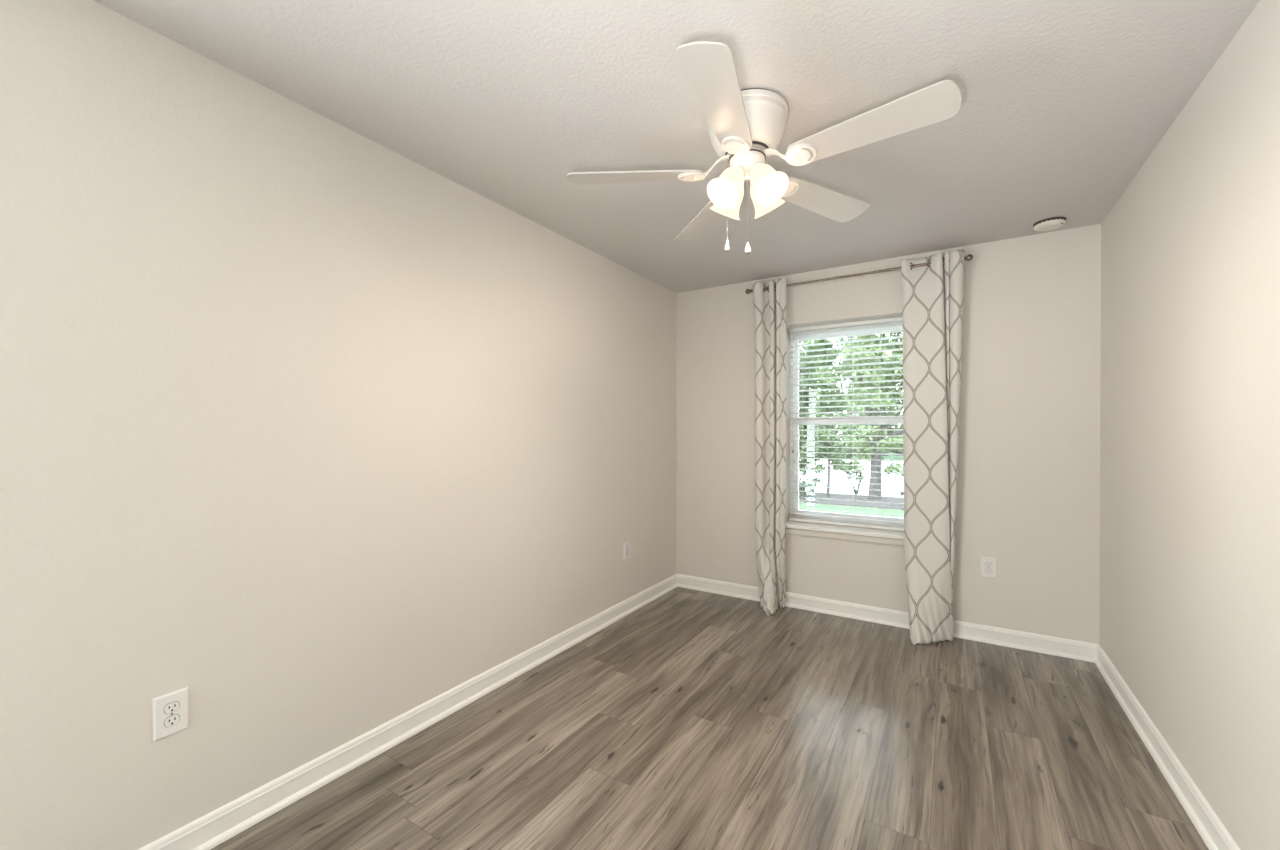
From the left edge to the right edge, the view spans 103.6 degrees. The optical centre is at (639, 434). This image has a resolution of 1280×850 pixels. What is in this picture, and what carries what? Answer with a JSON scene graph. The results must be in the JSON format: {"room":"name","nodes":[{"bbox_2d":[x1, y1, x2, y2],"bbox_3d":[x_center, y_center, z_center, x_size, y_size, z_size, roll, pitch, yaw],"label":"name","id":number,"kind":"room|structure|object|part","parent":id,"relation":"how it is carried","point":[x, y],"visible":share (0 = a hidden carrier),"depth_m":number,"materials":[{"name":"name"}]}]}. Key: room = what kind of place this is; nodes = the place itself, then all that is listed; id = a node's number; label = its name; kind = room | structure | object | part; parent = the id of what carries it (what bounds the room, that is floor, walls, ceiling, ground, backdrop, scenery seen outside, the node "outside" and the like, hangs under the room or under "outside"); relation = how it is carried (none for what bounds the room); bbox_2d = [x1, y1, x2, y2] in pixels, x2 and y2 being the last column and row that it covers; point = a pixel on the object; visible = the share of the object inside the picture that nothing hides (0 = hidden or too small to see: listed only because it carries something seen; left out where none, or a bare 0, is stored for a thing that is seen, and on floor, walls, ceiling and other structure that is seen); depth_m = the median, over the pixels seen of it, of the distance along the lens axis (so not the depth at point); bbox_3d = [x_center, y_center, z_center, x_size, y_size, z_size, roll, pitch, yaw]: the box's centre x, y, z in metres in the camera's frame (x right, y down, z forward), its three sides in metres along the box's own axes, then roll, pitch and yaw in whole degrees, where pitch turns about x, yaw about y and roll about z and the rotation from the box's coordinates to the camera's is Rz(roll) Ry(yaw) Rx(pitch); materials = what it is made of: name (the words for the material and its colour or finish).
{"room":"empty bedroom","nodes":[
{"label":"empty bedroom","id":0,"kind":"room"},
{"bbox_2d":[0,0,676,849],"bbox_3d":[-1.034,0.054,2.164,0.120,2.440,5.424,0,0,32],"label":"wall","id":1,"kind":"structure","parent":0,"point":[309,431],"depth_m":1.66,"materials":[{"name":"paint"}]},
{"bbox_2d":[153,687,188,740],"bbox_3d":[-1.381,0.824,1.486,0.011,0.123,0.080,0,0,32],"label":"wall outlet","id":2,"kind":"object","parent":1,"relation":"attached to","point":[170,710],"visible":1,"depth_m":1.48,"materials":[{"name":"white plastic"}]},
{"bbox_2d":[164,714,179,726],"bbox_3d":[-1.378,0.844,1.484,0.003,0.030,0.036,0,0,32],"label":"receptacle","id":3,"kind":"object","parent":2,"relation":"attached to","point":[170,720],"depth_m":1.48,"materials":[{"name":"white plastic"}]},
{"bbox_2d":[164,701,179,713],"bbox_3d":[-1.378,0.805,1.483,0.003,0.030,0.036,0,0,32],"label":"receptacle","id":4,"kind":"object","parent":2,"relation":"attached to","point":[170,707],"depth_m":1.48,"materials":[{"name":"white plastic"}]},
{"bbox_2d":[138,574,677,849],"bbox_3d":[-0.728,1.222,2.527,0.024,0.100,3.954,0,0,32],"label":"baseboard","id":5,"kind":"structure","parent":1,"relation":"attached to","point":[214,828],"depth_m":1.98,"materials":[{"name":"white wood"}]},
{"bbox_2d":[624,541,630,559],"bbox_3d":[-0.089,0.822,3.565,0.011,0.123,0.080,0,0,32],"label":"wall outlet","id":6,"kind":"object","parent":1,"relation":"attached to","point":[627,545],"visible":1,"depth_m":3.56,"materials":[{"name":"white plastic"}]},
{"bbox_2d":[93,0,1259,292],"bbox_3d":[0.144,-1.233,1.425,2.896,0.140,5.424,0,0,32],"label":"ceiling","id":7,"kind":"structure","parent":0,"point":[1064,102],"depth_m":1.71,"materials":[{"name":"paint"}]},
{"bbox_2d":[567,41,961,254],"bbox_3d":[0.401,-0.909,1.796,1.255,0.511,1.261,0,0,32],"label":"ceiling fan","id":8,"kind":"object","parent":7,"relation":"hanging from","point":[746,127],"visible":1,"depth_m":1.69,"materials":[{"name":"white metal"}]},
{"bbox_3d":[-0.023,-0.950,1.858,0.496,0.006,0.144,0,12,4],"label":"blade","id":9,"kind":"part","parent":8,"relation":"part of","materials":[{"name":"white wood"}]},
{"bbox_3d":[0.288,-0.952,2.230,0.144,0.006,0.496,-12,3,-14],"label":"blade","id":10,"kind":"part","parent":8,"relation":"part of","materials":[{"name":"white wood"}]},
{"bbox_3d":[0.235,-0.948,1.446,0.144,0.006,0.496,13,5,21],"label":"blade","id":11,"kind":"part","parent":8,"relation":"part of","materials":[{"name":"white wood"}]},
{"bbox_3d":[0.298,-0.880,1.779,0.120,0.148,0.137,0,0,32],"label":"lamp shade","id":12,"kind":"part","parent":8,"relation":"part of","materials":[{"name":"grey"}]},
{"bbox_3d":[0.338,-0.881,1.921,0.137,0.148,0.120,0,0,32],"label":"lamp shade","id":13,"kind":"part","parent":8,"relation":"part of","materials":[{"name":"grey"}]},
{"bbox_3d":[0.479,-0.881,1.881,0.120,0.148,0.137,0,0,32],"label":"lamp shade","id":14,"kind":"part","parent":8,"relation":"part of","materials":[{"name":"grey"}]},
{"bbox_3d":[0.440,-0.880,1.739,0.137,0.148,0.120,0,0,32],"label":"lamp shade","id":15,"kind":"part","parent":8,"relation":"part of","materials":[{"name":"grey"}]},
{"bbox_3d":[0.739,-0.951,2.049,0.496,0.006,0.144,0,-12,-32],"label":"blade","id":16,"kind":"part","parent":8,"relation":"part of","materials":[{"name":"white wood"}]},
{"bbox_3d":[0.706,-0.948,1.564,0.496,0.006,0.144,0,-12,40],"label":"blade","id":17,"kind":"part","parent":8,"relation":"part of","materials":[{"name":"white wood"}]},
{"bbox_2d":[1033,217,1065,230],"bbox_3d":[2.257,-1.151,2.777,0.142,0.036,0.142,0,0,32],"label":"smoke detector","id":18,"kind":"object","parent":7,"relation":"attached to","point":[1048,224],"visible":1,"depth_m":2.74,"materials":[{"name":"plastic"}]},
{"bbox_2d":[210,587,1208,849],"bbox_3d":[0.144,1.337,1.438,2.896,0.120,5.424,0,0,32],"label":"floor","id":19,"kind":"structure","parent":0,"point":[692,719],"depth_m":2.00,"materials":[{"name":"brown wood"}]},
{"bbox_2d":[677,224,1100,643],"bbox_3d":[1.505,0.046,3.620,2.656,2.440,0.270,0,0,32],"label":"wall","id":20,"kind":"structure","parent":0,"point":[1028,485],"depth_m":3.09,"materials":[{"name":"paint"}]},
{"bbox_2d":[785,322,903,545],"bbox_3d":[1.508,-0.035,3.590,1.006,1.540,0.287,0,0,32],"label":"window","id":21,"kind":"structure","parent":20,"relation":"in","point":[850,533],"depth_m":3.65,"materials":[{"name":"white plastic"}]},
{"bbox_3d":[1.508,0.675,3.593,1.006,0.022,0.287,0,0,32],"label":"sill","id":22,"kind":"part","parent":21,"relation":"part of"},
{"bbox_2d":[789,317,903,530],"bbox_3d":[1.531,-0.072,3.626,0.904,1.464,0.062,0,0,32],"label":"window blind","id":23,"kind":"object","parent":21,"relation":"attached to","point":[895,319],"visible":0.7,"depth_m":3.64,"materials":[{"name":"white plastic"}]},
{"bbox_3d":[1.165,-0.332,3.827,0.002,0.898,0.010,0,0,32],"label":"tilt cord","id":24,"kind":"part","parent":23,"relation":"part of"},
{"bbox_3d":[1.226,-0.071,3.818,0.002,1.419,0.056,0,0,32],"label":"ladder cord","id":25,"kind":"part","parent":23,"relation":"part of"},
{"bbox_3d":[1.532,0.649,3.632,0.898,0.020,0.052,0,0,32],"label":"rail","id":26,"kind":"part","parent":23,"relation":"part of","materials":[{"name":"white plastic"}]},
{"bbox_3d":[1.532,-0.070,3.628,0.002,1.419,0.056,0,0,32],"label":"ladder cord","id":27,"kind":"part","parent":23,"relation":"part of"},
{"bbox_3d":[1.559,0.252,3.672,0.864,0.763,0.028,0,0,32],"label":"sash","id":28,"kind":"part","parent":21,"relation":"part of","materials":[{"name":"white plastic"}]},
{"bbox_3d":[1.574,-0.424,3.693,0.864,0.684,0.026,0,0,32],"label":"sash","id":29,"kind":"part","parent":21,"relation":"part of","materials":[{"name":"white plastic"}]},
{"bbox_2d":[745,254,972,293],"bbox_3d":[1.419,-1.059,3.444,1.431,0.067,0.109,0,0,32],"label":"curtain rod","id":30,"kind":"object","parent":20,"relation":"attached to","point":[969,257],"visible":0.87,"depth_m":3.37,"materials":[{"name":"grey metal"}]},
{"bbox_2d":[753,278,785,615],"bbox_3d":[0.963,0.070,3.645,0.206,2.385,0.275,0,0,-11],"label":"window curtain","id":31,"kind":"object","parent":30,"relation":"hanging from","point":[770,304],"visible":1,"depth_m":3.68,"materials":[{"name":"white fabric"}]},
{"bbox_3d":[1.401,-1.071,3.414,1.340,0.017,0.017,0,0,32],"label":"rod","id":32,"kind":"part","parent":30,"relation":"part of","materials":[{"name":"brown metal"}]},
{"bbox_2d":[901,249,965,644],"bbox_3d":[1.801,0.072,3.144,0.341,2.385,0.226,0,0,-6],"label":"window curtain","id":33,"kind":"object","parent":30,"relation":"hanging from","point":[932,294],"visible":1,"depth_m":3.11,"materials":[{"name":"white fabric"}]},
{"bbox_2d":[677,574,1097,662],"bbox_3d":[1.427,1.217,3.501,2.656,0.100,0.024,0,0,32],"label":"baseboard","id":34,"kind":"structure","parent":20,"relation":"attached to","point":[1062,647],"depth_m":3.34,"materials":[{"name":"white wood"}]},
{"bbox_2d":[981,557,996,578],"bbox_3d":[2.126,0.812,3.072,0.080,0.123,0.011,0,0,32],"label":"wall outlet","id":35,"kind":"object","parent":20,"relation":"attached to","point":[988,565],"visible":1,"depth_m":3.07,"materials":[{"name":"white plastic"}]},
{"bbox_2d":[985,568,991,573],"bbox_3d":[2.124,0.832,3.069,0.036,0.030,0.003,0,0,32],"label":"receptacle","id":36,"kind":"object","parent":35,"relation":"attached to","point":[987,570],"depth_m":3.07,"materials":[{"name":"white plastic"}]},
{"bbox_2d":[985,562,991,566],"bbox_3d":[2.124,0.793,3.069,0.034,0.028,0.003,0,0,32],"label":"receptacle","id":37,"kind":"object","parent":35,"relation":"attached to","point":[987,564],"depth_m":3.07,"materials":[{"name":"white plastic"}]},
{"bbox_2d":[1099,0,1279,849],"bbox_3d":[1.323,0.061,0.699,0.120,2.440,5.424,0,0,32],"label":"wall","id":38,"kind":"structure","parent":0,"point":[1189,584],"depth_m":1.62,"materials":[{"name":"paint"}]},
{"bbox_2d":[1094,644,1239,849],"bbox_3d":[1.222,1.231,0.679,0.024,0.100,5.034,0,0,32],"label":"baseboard","id":39,"kind":"structure","parent":38,"relation":"attached to","point":[1214,834],"depth_m":1.86,"materials":[{"name":"white wood"}]},
{"label":"outside","id":40,"kind":"structure","parent":0,"visible":0},
{"bbox_2d":[812,449,902,461],"bbox_3d":[10.540,1.390,45.381,110.000,0.300,31.800,0,0,32],"label":"lawn","id":41,"kind":"structure","parent":40,"point":[890,457],"depth_m":28.76,"materials":[{"name":"green plant"}]},
{"bbox_2d":[806,410,845,445],"bbox_3d":[10.654,-0.268,29.720,2.914,3.308,2.208,0,0,17],"label":"bush","id":42,"kind":"object","parent":41,"relation":"on","point":[828,415],"visible":0.1,"depth_m":29.20,"materials":[{"name":"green plant"}]},
{"bbox_2d":[824,342,870,427],"bbox_3d":[15.681,-2.857,37.839,5.428,8.379,3.643,0,0,32],"label":"tree","id":43,"kind":"object","parent":41,"relation":"on","point":[836,357],"visible":0.02,"depth_m":37.58,"materials":[{"name":"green plant"}]},
{"bbox_2d":[833,403,886,458],"bbox_3d":[11.628,-0.181,26.934,3.126,3.161,2.020,0,0,32],"label":"bush","id":44,"kind":"object","parent":41,"relation":"on","point":[850,408],"visible":0.2,"depth_m":26.73,"materials":[{"name":"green plant"}]},
{"bbox_2d":[835,335,899,455],"bbox_3d":[14.462,-2.796,30.910,4.312,8.358,5.295,0,0,42],"label":"tree","id":45,"kind":"object","parent":41,"relation":"on","point":[848,338],"visible":0.02,"depth_m":30.64,"materials":[{"name":"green plant"}]},
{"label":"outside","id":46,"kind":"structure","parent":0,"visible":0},
{"bbox_2d":[799,502,903,517],"bbox_3d":[-0.339,1.590,8.934,50.000,0.300,6.796,0,0,32],"label":"lawn","id":47,"kind":"structure","parent":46,"point":[861,510],"depth_m":9.51,"materials":[{"name":"green plant"}]},
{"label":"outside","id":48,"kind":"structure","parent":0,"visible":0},
{"bbox_2d":[799,492,903,509],"bbox_3d":[1.930,1.557,12.584,50.000,0.300,1.800,0,0,32],"label":"planting bed","id":49,"kind":"object","parent":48,"point":[889,500],"depth_m":10.78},
{"bbox_2d":[799,479,814,498],"bbox_3d":[3.573,1.209,11.269,0.602,0.481,0.556,0,0,4],"label":"shrub","id":50,"kind":"object","parent":49,"relation":"on","point":[808,483],"visible":0.47,"depth_m":11.12,"materials":[{"name":"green plant"}]},
{"bbox_2d":[799,340,843,471],"bbox_3d":[3.356,-0.981,12.552,3.289,4.914,2.281,0,0,21],"label":"tree","id":51,"kind":"object","parent":49,"relation":"on","point":[801,438],"visible":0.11,"depth_m":12.10,"materials":[{"name":"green plant"}]},
{"bbox_2d":[799,339,856,496],"bbox_3d":[4.210,-0.423,11.504,1.129,3.775,1.118,0,0,-21],"label":"young tree","id":52,"kind":"object","parent":49,"relation":"on","point":[822,438],"visible":0.76,"depth_m":11.38,"materials":[{"name":"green plant"}]},
{"bbox_2d":[824,332,903,499],"bbox_3d":[5.609,-1.190,10.915,3.307,5.321,2.616,0,0,32],"label":"shade tree","id":53,"kind":"object","parent":49,"relation":"on","point":[874,487],"visible":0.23,"depth_m":10.94,"materials":[{"name":"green plant"}]},
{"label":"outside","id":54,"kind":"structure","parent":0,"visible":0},
{"bbox_2d":[799,459,903,496],"bbox_3d":[4.399,1.529,21.293,75.000,0.300,15.600,0,0,32],"label":"street","id":55,"kind":"structure","parent":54,"point":[892,488],"depth_m":14.76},
{"bbox_2d":[799,463,822,490],"bbox_3d":[4.215,1.052,12.495,0.647,0.831,0.491,0,0,32],"label":"shrub","id":56,"kind":"object","parent":55,"relation":"on","point":[805,472],"visible":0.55,"depth_m":12.44,"materials":[{"name":"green plant"}]},
{"bbox_3d":[4.247,1.052,12.491,0.558,0.831,0.463,0,0,32],"label":"stem","id":57,"kind":"part","parent":56,"relation":"part of","materials":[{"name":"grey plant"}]},
{"bbox_2d":[843,461,868,494],"bbox_3d":[5.105,1.052,11.928,0.632,0.837,0.575,0,0,32],"label":"shrub","id":58,"kind":"object","parent":55,"relation":"on","point":[858,474],"visible":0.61,"depth_m":11.92,"materials":[{"name":"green plant"}]}
]}

